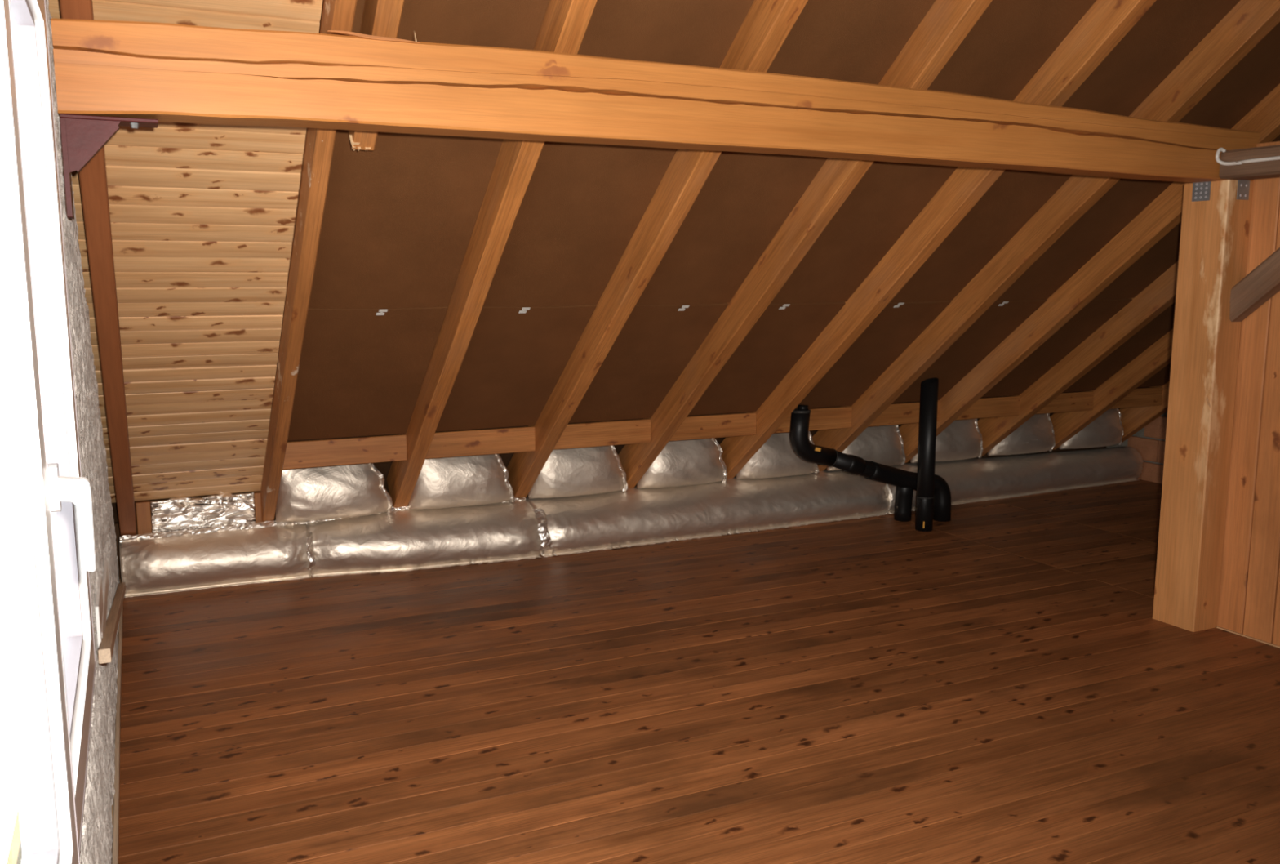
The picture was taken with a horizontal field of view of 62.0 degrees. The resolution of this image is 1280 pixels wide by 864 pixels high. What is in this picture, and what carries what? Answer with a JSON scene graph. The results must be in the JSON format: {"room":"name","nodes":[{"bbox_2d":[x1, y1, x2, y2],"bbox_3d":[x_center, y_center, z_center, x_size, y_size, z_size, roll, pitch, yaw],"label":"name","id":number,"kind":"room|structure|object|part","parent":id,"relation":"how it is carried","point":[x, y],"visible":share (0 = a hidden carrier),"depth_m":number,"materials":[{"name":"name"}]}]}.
{"room":"attic","nodes":[
{"label":"attic","id":0,"kind":"room"},
{"bbox_2d":[16,0,119,863],"bbox_3d":[-0.154,-0.770,-0.187,0.103,4.977,11.600,-4,9,-25],"label":"wall","id":1,"kind":"structure","parent":0,"point":[96,842],"depth_m":2.84,"materials":[{"name":"stone"}]},
{"bbox_2d":[0,0,96,863],"bbox_3d":[-0.843,-0.065,1.462,0.135,1.587,2.107,-4,9,-25],"label":"window","id":2,"kind":"structure","parent":1,"relation":"in","point":[47,552],"depth_m":1.48,"materials":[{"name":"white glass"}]},
{"bbox_3d":[-0.845,0.080,1.530,0.018,0.068,0.028,-4,9,-25],"label":"handle plate","id":3,"kind":"part","parent":2,"relation":"part of","materials":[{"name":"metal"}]},
{"bbox_3d":[-0.820,0.134,1.550,0.043,0.142,0.022,-4,9,-25],"label":"handle lever","id":4,"kind":"part","parent":2,"relation":"part of","materials":[{"name":"white plastic"}]},
{"bbox_2d":[59,113,158,218],"bbox_3d":[-1.302,-0.649,2.631,0.213,0.241,0.100,-4,9,-25],"label":"bracket","id":5,"kind":"object","parent":1,"relation":"attached to","point":[82,136],"visible":1,"depth_m":2.56,"materials":[{"name":"brown metal"}]},
{"bbox_2d":[97,582,125,663],"bbox_3d":[-1.815,0.620,3.685,0.028,0.499,2.386,-4,9,-25],"label":"batten","id":6,"kind":"object","parent":1,"relation":"attached to","point":[105,651],"visible":0.98,"depth_m":3.05,"materials":[{"name":"brown wood"}]},
{"bbox_2d":[111,603,123,863],"bbox_3d":[-1.346,1.098,2.732,0.015,0.037,4.950,-4,9,-25],"label":"baseboard","id":7,"kind":"structure","parent":1,"relation":"attached to","point":[115,851],"depth_m":3.29,"materials":[{"name":"brown wood"}]},
{"bbox_2d":[114,445,1106,578],"bbox_3d":[0.459,0.475,6.849,7.350,0.479,0.120,-4,9,-25],"label":"wall","id":8,"kind":"structure","parent":0,"point":[117,522],"depth_m":5.38,"materials":[{"name":"silver metal"}]},
{"bbox_2d":[6,479,1279,863],"bbox_3d":[2.912,1.360,1.768,7.350,0.201,11.500,-4,9,-25],"label":"floor","id":9,"kind":"structure","parent":0,"point":[997,682],"depth_m":3.76,"materials":[{"name":"brown wood"}]},
{"bbox_2d":[119,520,315,597],"bbox_3d":[-2.052,0.607,5.201,0.874,0.286,0.222,-4,9,-25],"label":"roll","id":10,"kind":"object","parent":9,"relation":"on","point":[268,551],"visible":0.98,"depth_m":5.14,"materials":[{"name":"metal"}]},
{"bbox_2d":[135,500,151,534],"bbox_3d":[-2.389,0.411,5.127,0.063,0.155,0.050,-4,9,-25],"label":"wood block","id":11,"kind":"object","parent":10,"relation":"on","point":[143,507],"visible":1,"depth_m":5.11,"materials":[{"name":"brown wood"}]},
{"bbox_2d":[150,492,255,532],"bbox_3d":[-2.140,0.389,5.225,0.476,0.160,0.057,-4,9,-25],"label":"foil patch","id":12,"kind":"object","parent":10,"relation":"on","point":[174,513],"visible":1,"depth_m":5.21,"materials":[{"name":"metal"}]},
{"bbox_2d":[253,491,262,522],"bbox_3d":[-1.920,0.379,5.349,0.033,0.155,0.051,-4,9,-25],"label":"wood block","id":13,"kind":"object","parent":10,"relation":"on","point":[257,495],"visible":0.97,"depth_m":5.33,"materials":[{"name":"brown wood"}]},
{"bbox_2d":[306,497,551,577],"bbox_3d":[-1.092,0.546,5.578,1.220,0.299,0.357,-4,9,-25],"label":"roll","id":14,"kind":"object","parent":9,"relation":"on","point":[403,539],"visible":0.81,"depth_m":5.50,"materials":[{"name":"metal"}]},
{"bbox_2d":[275,462,392,522],"bbox_3d":[-1.542,0.283,5.388,0.575,0.326,0.160,-4,9,-25],"label":"insulation","id":15,"kind":"object","parent":14,"relation":"on","point":[347,491],"visible":0.8,"depth_m":5.32,"materials":[{"name":"metal"}]},
{"bbox_2d":[408,453,515,510],"bbox_3d":[-0.936,0.241,5.674,0.582,0.327,0.157,-4,9,-25],"label":"insulation","id":16,"kind":"object","parent":14,"relation":"on","point":[480,479],"visible":0.85,"depth_m":5.61,"materials":[{"name":"metal"}]},
{"bbox_2d":[525,469,889,556],"bbox_3d":[0.485,0.446,6.330,2.340,0.281,0.342,-4,9,-25],"label":"roll","id":17,"kind":"object","parent":9,"relation":"on","point":[633,517],"visible":0.88,"depth_m":6.17,"materials":[{"name":"metal"}]},
{"bbox_2d":[528,444,627,498],"bbox_3d":[-0.330,0.200,5.959,0.590,0.326,0.159,-4,9,-25],"label":"insulation","id":18,"kind":"object","parent":17,"relation":"on","point":[589,470],"visible":0.79,"depth_m":5.89,"materials":[{"name":"metal"}]},
{"bbox_2d":[636,437,727,488],"bbox_3d":[0.270,0.159,6.240,0.583,0.326,0.161,-4,9,-25],"label":"insulation","id":19,"kind":"object","parent":17,"relation":"on","point":[691,461],"visible":0.77,"depth_m":6.17,"materials":[{"name":"metal"}]},
{"bbox_2d":[735,431,818,479],"bbox_3d":[0.872,0.118,6.524,0.582,0.326,0.162,-4,9,-25],"label":"insulation","id":20,"kind":"object","parent":17,"relation":"on","point":[776,457],"visible":0.56,"depth_m":6.44,"materials":[{"name":"metal"}]},
{"bbox_2d":[826,424,905,471],"bbox_3d":[1.477,0.076,6.810,0.587,0.326,0.159,-4,9,-25],"label":"insulation","id":21,"kind":"object","parent":17,"relation":"on","point":[882,444],"visible":0.52,"depth_m":6.76,"materials":[{"name":"metal"}]},
{"bbox_2d":[789,404,951,521],"bbox_3d":[1.362,0.191,6.363,1.224,0.787,0.228,-4,9,-28],"label":"pipe","id":22,"kind":"object","parent":9,"relation":"on","point":[905,482],"visible":0.89,"depth_m":6.31,"materials":[{"name":"black plastic"}]},
{"bbox_2d":[844,453,866,475],"bbox_3d":[1.254,0.193,6.271,0.141,0.130,0.116,-4,9,-25],"label":"socket","id":23,"kind":"object","parent":22,"relation":"attached to","point":[856,465],"depth_m":6.22,"materials":[{"name":"black plastic"}]},
{"bbox_3d":[1.637,0.414,6.596,0.106,0.279,0.149,0,8,1],"label":"leg","id":24,"kind":"part","parent":22,"relation":"part of","materials":[{"name":"black plastic"}]},
{"bbox_3d":[1.816,0.401,6.597,0.239,0.302,0.111,-2,9,-13],"label":"leg","id":25,"kind":"part","parent":22,"relation":"part of","materials":[{"name":"black plastic"}]},
{"bbox_2d":[915,377,938,531],"bbox_3d":[1.699,0.135,6.308,0.105,0.910,0.105,-4,9,-25],"label":"vent pipe","id":26,"kind":"object","parent":9,"relation":"on","point":[929,387],"visible":1,"depth_m":6.27,"materials":[{"name":"black plastic"}]},
{"bbox_2d":[915,495,933,531],"bbox_3d":[1.699,0.483,6.359,0.105,0.204,0.105,-4,9,-25],"label":"socket","id":27,"kind":"object","parent":26,"relation":"attached to","point":[924,504],"depth_m":6.32,"materials":[{"name":"black plastic"}]},
{"bbox_2d":[885,445,1143,514],"bbox_3d":[2.633,0.304,7.361,2.426,0.266,0.310,-4,9,-25],"label":"roll","id":28,"kind":"object","parent":9,"relation":"on","point":[971,480],"visible":0.79,"depth_m":7.36,"materials":[{"name":"metal"}]},
{"bbox_2d":[910,418,982,462],"bbox_3d":[2.077,0.036,7.091,0.580,0.326,0.161,-4,9,-25],"label":"insulation","id":29,"kind":"object","parent":28,"relation":"on","point":[962,439],"visible":0.65,"depth_m":7.04,"materials":[{"name":"metal"}]},
{"bbox_2d":[1152,179,1253,631],"bbox_3d":[2.381,-0.097,4.521,0.160,1.886,0.216,-4,9,-25],"label":"timber post","id":30,"kind":"object","parent":9,"relation":"on","point":[1215,219],"visible":0.99,"depth_m":4.47,"materials":[{"name":"brown wood"}]},
{"bbox_2d":[50,17,1259,182],"bbox_3d":[0.536,-1.027,3.470,4.298,0.267,0.161,-4,9,-25],"label":"beam","id":31,"kind":"structure","parent":30,"relation":"on","point":[163,72],"depth_m":3.05,"materials":[{"name":"orange wood"}]},
{"bbox_3d":[2.306,-0.989,4.372,0.003,0.078,0.080,-4,9,-25],"label":"strap plate","id":32,"kind":"part","parent":30,"relation":"part of","materials":[{"name":"metal"}]},
{"bbox_3d":[2.439,-0.979,4.303,0.070,0.078,0.003,-4,9,-25],"label":"strap plate","id":33,"kind":"part","parent":30,"relation":"part of","materials":[{"name":"metal"}]},
{"bbox_2d":[1218,144,1279,180],"bbox_3d":[2.803,-0.935,3.365,0.163,0.111,2.000,-4,9,-25],"label":"beam","id":34,"kind":"structure","parent":30,"relation":"on","point":[1265,169],"depth_m":4.12,"materials":[{"name":"brown wood"}]},
{"bbox_2d":[1215,147,1279,165],"bbox_3d":[2.697,-0.961,3.351,0.041,0.073,1.921,-4,9,-25],"label":"conduit pipe","id":35,"kind":"object","parent":34,"relation":"attached to","point":[1218,160],"visible":1,"depth_m":4.13,"materials":[{"name":"white plastic"}]},
{"bbox_2d":[1229,247,1279,321],"bbox_3d":[2.571,-0.698,4.114,0.083,0.561,0.598,-4,9,-25],"label":"diagonal brace","id":36,"kind":"object","parent":30,"relation":"attached to","point":[1260,284],"visible":0.99,"depth_m":4.27,"materials":[{"name":"brown wood"}]},
{"bbox_2d":[48,0,1279,521],"bbox_3d":[2.978,-1.229,1.252,7.450,4.658,11.900,-4,9,-25],"label":"ceiling","id":37,"kind":"structure","parent":0,"point":[202,216],"depth_m":4.25,"materials":[{"name":"wood"}]},
{"bbox_2d":[59,0,136,535],"bbox_3d":[-1.294,-1.311,2.380,0.072,4.360,5.589,-4,9,-25],"label":"rafter","id":38,"kind":"object","parent":37,"relation":"attached to","point":[93,176],"visible":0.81,"depth_m":3.64,"materials":[{"name":"brown wood"}]},
{"bbox_2d":[258,0,356,521],"bbox_3d":[-0.716,-1.351,2.652,0.061,4.360,5.590,-4,9,-25],"label":"rafter","id":39,"kind":"object","parent":37,"relation":"attached to","point":[335,15],"visible":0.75,"depth_m":3.79,"materials":[{"name":"brown wood"}]},
{"bbox_2d":[282,433,407,469],"bbox_3d":[-1.419,0.093,5.116,0.590,0.129,0.035,-4,9,-25],"label":"board","id":40,"kind":"object","parent":39,"relation":"attached to","point":[301,454],"visible":0.92,"depth_m":5.10,"materials":[{"name":"brown wood"}]},
{"bbox_3d":[-1.238,-0.237,4.682,0.590,0.015,1.038,-4,-28,-25],"label":"fibreboard panel","id":41,"kind":"part","parent":37,"relation":"part of","materials":[{"name":"brown wood"}]},
{"bbox_2d":[348,0,404,151],"bbox_3d":[-0.153,-1.993,1.634,0.079,2.704,3.454,-4,9,-25],"label":"rafter","id":42,"kind":"object","parent":37,"relation":"attached to","point":[381,18],"visible":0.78,"depth_m":2.93,"materials":[{"name":"brown wood"}]},
{"bbox_3d":[-0.139,-1.848,2.115,0.590,0.021,5.400,-4,-28,-25],"label":"fibreboard panel","id":43,"kind":"part","parent":37,"relation":"part of","materials":[{"name":"brown wood"}]},
{"bbox_2d":[386,0,597,507],"bbox_3d":[-0.123,-1.392,2.932,0.080,4.360,5.590,-4,9,-25],"label":"rafter","id":44,"kind":"object","parent":37,"relation":"attached to","point":[565,23],"visible":0.73,"depth_m":4.02,"materials":[{"name":"brown wood"}]},
{"bbox_2d":[425,426,535,458],"bbox_3d":[-0.817,0.052,5.400,0.590,0.129,0.035,-4,9,-25],"label":"board","id":45,"kind":"object","parent":44,"relation":"attached to","point":[510,439],"visible":0.88,"depth_m":5.39,"materials":[{"name":"brown wood"}]},
{"bbox_3d":[-0.635,-0.279,4.965,0.590,0.015,1.039,-4,-28,-25],"label":"fibreboard panel","id":46,"kind":"part","parent":37,"relation":"part of","materials":[{"name":"brown wood"}]},
{"bbox_3d":[0.464,-1.889,2.398,0.590,0.021,5.400,-4,-28,-25],"label":"fibreboard panel","id":47,"kind":"part","parent":37,"relation":"part of","materials":[{"name":"brown wood"}]},
{"bbox_3d":[-0.032,-0.320,5.248,0.590,0.015,1.041,-4,-28,-25],"label":"fibreboard panel","id":48,"kind":"part","parent":37,"relation":"part of","materials":[{"name":"brown wood"}]},
{"bbox_2d":[506,0,808,497],"bbox_3d":[0.480,-1.432,3.215,0.080,4.363,5.588,-4,9,-25],"label":"rafter","id":49,"kind":"object","parent":37,"relation":"attached to","point":[767,24],"visible":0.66,"depth_m":4.26,"materials":[{"name":"brown wood"}]},
{"bbox_2d":[553,418,650,449],"bbox_3d":[-0.214,0.010,5.684,0.590,0.128,0.035,-4,9,-25],"label":"board","id":50,"kind":"object","parent":49,"relation":"attached to","point":[575,435],"visible":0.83,"depth_m":5.68,"materials":[{"name":"brown wood"}]},
{"bbox_3d":[0.571,-0.361,5.533,0.590,0.015,1.039,-4,-28,-25],"label":"fibreboard panel","id":51,"kind":"part","parent":37,"relation":"part of","materials":[{"name":"brown wood"}]},
{"bbox_3d":[1.067,-1.931,2.682,0.590,0.020,5.400,-4,-28,-25],"label":"fibreboard panel","id":52,"kind":"part","parent":37,"relation":"part of","materials":[{"name":"brown wood"}]},
{"bbox_2d":[617,0,991,488],"bbox_3d":[1.083,-1.475,3.500,0.078,4.360,5.589,-4,9,-25],"label":"rafter","id":53,"kind":"object","parent":37,"relation":"attached to","point":[945,25],"visible":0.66,"depth_m":4.49,"materials":[{"name":"brown wood"}]},
{"bbox_2d":[669,412,756,440],"bbox_3d":[0.390,-0.031,5.965,0.590,0.128,0.036,-4,9,-25],"label":"board","id":54,"kind":"object","parent":53,"relation":"attached to","point":[731,424],"visible":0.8,"depth_m":5.96,"materials":[{"name":"brown wood"}]},
{"bbox_3d":[1.173,-0.402,5.817,0.590,0.014,1.038,-4,-28,-25],"label":"fibreboard panel","id":55,"kind":"part","parent":37,"relation":"part of","materials":[{"name":"brown wood"}]},
{"bbox_3d":[1.670,-1.972,2.966,0.590,0.021,5.400,-4,-28,-25],"label":"fibreboard panel","id":56,"kind":"part","parent":37,"relation":"part of","materials":[{"name":"brown wood"}]},
{"bbox_2d":[720,0,1155,478],"bbox_3d":[1.685,-1.516,3.784,0.080,4.359,5.590,-4,9,-25],"label":"rafter","id":57,"kind":"object","parent":37,"relation":"attached to","point":[1105,24],"visible":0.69,"depth_m":4.71,"materials":[{"name":"brown wood"}]},
{"bbox_2d":[773,405,852,433],"bbox_3d":[0.991,-0.072,6.251,0.590,0.129,0.035,-4,9,-25],"label":"board","id":58,"kind":"object","parent":57,"relation":"attached to","point":[833,417],"visible":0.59,"depth_m":6.29,"materials":[{"name":"brown wood"}]},
{"bbox_3d":[1.776,-0.443,6.100,0.590,0.014,1.039,-4,-28,-25],"label":"fibreboard panel","id":59,"kind":"part","parent":37,"relation":"part of","materials":[{"name":"brown wood"}]},
{"bbox_2d":[987,413,1055,455],"bbox_3d":[2.675,-0.005,7.373,0.569,0.326,0.161,-4,9,-25],"label":"insulation","id":60,"kind":"object","parent":37,"relation":"attached to","point":[1036,434],"visible":0.65,"depth_m":7.31,"materials":[{"name":"metal"}]},
{"bbox_2d":[812,0,1279,471],"bbox_3d":[2.288,-1.556,4.067,0.079,4.360,5.590,-4,9,-25],"label":"rafter","id":61,"kind":"object","parent":37,"relation":"attached to","point":[1249,21],"visible":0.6,"depth_m":4.93,"materials":[{"name":"brown wood"}]},
{"bbox_3d":[2.379,-0.485,6.384,0.590,0.014,1.040,-4,-28,-25],"label":"fibreboard panel","id":62,"kind":"part","parent":37,"relation":"part of","materials":[{"name":"brown wood"}]},
{"bbox_3d":[2.273,-2.013,3.249,0.590,0.021,5.398,-4,-28,-25],"label":"fibreboard panel","id":63,"kind":"part","parent":37,"relation":"part of","materials":[{"name":"brown wood"}]},
{"bbox_2d":[977,260,1178,455],"bbox_3d":[3.493,-1.640,4.635,0.079,4.361,5.589,-4,9,-25],"label":"rafter","id":64,"kind":"object","parent":37,"relation":"attached to","point":[1158,295],"visible":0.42,"depth_m":6.41,"materials":[{"name":"brown wood"}]},
{"bbox_2d":[955,395,1019,420],"bbox_3d":[2.197,-0.154,6.818,0.590,0.128,0.036,-4,9,-25],"label":"board","id":65,"kind":"object","parent":64,"relation":"attached to","point":[1003,406],"visible":0.69,"depth_m":6.83,"materials":[{"name":"brown wood"}]},
{"bbox_2d":[898,83,1279,462],"bbox_3d":[2.890,-1.599,4.351,0.080,4.361,5.589,-4,9,-25],"label":"rafter","id":66,"kind":"object","parent":37,"relation":"attached to","point":[1164,213],"visible":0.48,"depth_m":5.62,"materials":[{"name":"brown wood"}]},
{"bbox_2d":[867,400,940,426],"bbox_3d":[1.596,-0.113,6.532,0.590,0.129,0.036,-4,9,-25],"label":"board","id":67,"kind":"object","parent":66,"relation":"attached to","point":[900,413],"visible":0.52,"depth_m":6.51,"materials":[{"name":"brown wood"}]},
{"bbox_2d":[1058,408,1124,448],"bbox_3d":[3.287,-0.047,7.660,0.589,0.326,0.162,-4,9,-25],"label":"insulation","id":68,"kind":"object","parent":37,"relation":"attached to","point":[1107,429],"visible":0.62,"depth_m":7.59,"materials":[{"name":"metal"}]},
{"bbox_2d":[1049,328,1173,449],"bbox_3d":[4.098,-1.679,4.918,0.079,4.362,5.588,-4,9,-25],"label":"rafter","id":69,"kind":"object","parent":37,"relation":"attached to","point":[1066,424],"visible":0.28,"depth_m":7.04,"materials":[{"name":"brown wood"}]},
{"bbox_2d":[1035,391,1093,413],"bbox_3d":[2.799,-0.196,7.105,0.590,0.129,0.035,-4,9,-25],"label":"board","id":70,"kind":"object","parent":69,"relation":"attached to","point":[1080,400],"visible":0.65,"depth_m":7.13,"materials":[{"name":"brown wood"}]},
{"bbox_2d":[1109,386,1162,408],"bbox_3d":[3.403,-0.236,7.384,0.590,0.128,0.036,-4,9,-25],"label":"board","id":71,"kind":"object","parent":69,"relation":"attached to","point":[1148,396],"visible":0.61,"depth_m":7.41,"materials":[{"name":"brown wood"}]},
{"bbox_3d":[2.982,-0.525,6.668,0.590,0.014,1.038,-4,-28,-25],"label":"fibreboard panel","id":72,"kind":"part","parent":37,"relation":"part of","materials":[{"name":"brown wood"}]},
{"bbox_3d":[2.875,-2.054,3.534,0.590,0.021,5.402,-4,-28,-25],"label":"fibreboard panel","id":73,"kind":"part","parent":37,"relation":"part of","materials":[{"name":"brown wood"}]},
{"bbox_2d":[1119,380,1169,442],"bbox_3d":[4.699,-1.720,5.202,0.079,4.360,5.590,-4,9,-25],"label":"rafter","id":74,"kind":"object","parent":37,"relation":"attached to","point":[1133,420],"visible":0.16,"depth_m":7.68,"materials":[{"name":"brown wood"}]},
{"bbox_3d":[3.584,-0.567,6.952,0.590,0.015,1.040,-4,-28,-25],"label":"fibreboard panel","id":75,"kind":"part","parent":37,"relation":"part of","materials":[{"name":"brown wood"}]},
{"bbox_3d":[3.478,-2.095,3.817,0.590,0.021,5.399,-4,-28,-25],"label":"fibreboard panel","id":76,"kind":"part","parent":37,"relation":"part of","materials":[{"name":"brown wood"}]},
{"bbox_2d":[1106,410,1167,483],"bbox_3d":[6.199,-1.204,2.805,0.256,4.977,11.600,-4,9,-25],"label":"wall","id":77,"kind":"structure","parent":0,"point":[1149,441],"depth_m":7.85,"materials":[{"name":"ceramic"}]},
{"bbox_2d":[1216,141,1279,645],"bbox_3d":[3.043,-0.005,3.390,0.060,2.032,2.443,-4,9,-25],"label":"wall","id":78,"kind":"structure","parent":0,"point":[1249,602],"depth_m":4.39,"materials":[{"name":"brown wood"}]},
{"bbox_2d":[1216,626,1279,648],"bbox_3d":[2.993,0.994,3.558,0.011,0.006,2.325,-4,9,-25],"label":"baseboard","id":79,"kind":"structure","parent":78,"relation":"attached to","point":[1218,627],"depth_m":4.47,"materials":[{"name":"brown wood"}]}
]}

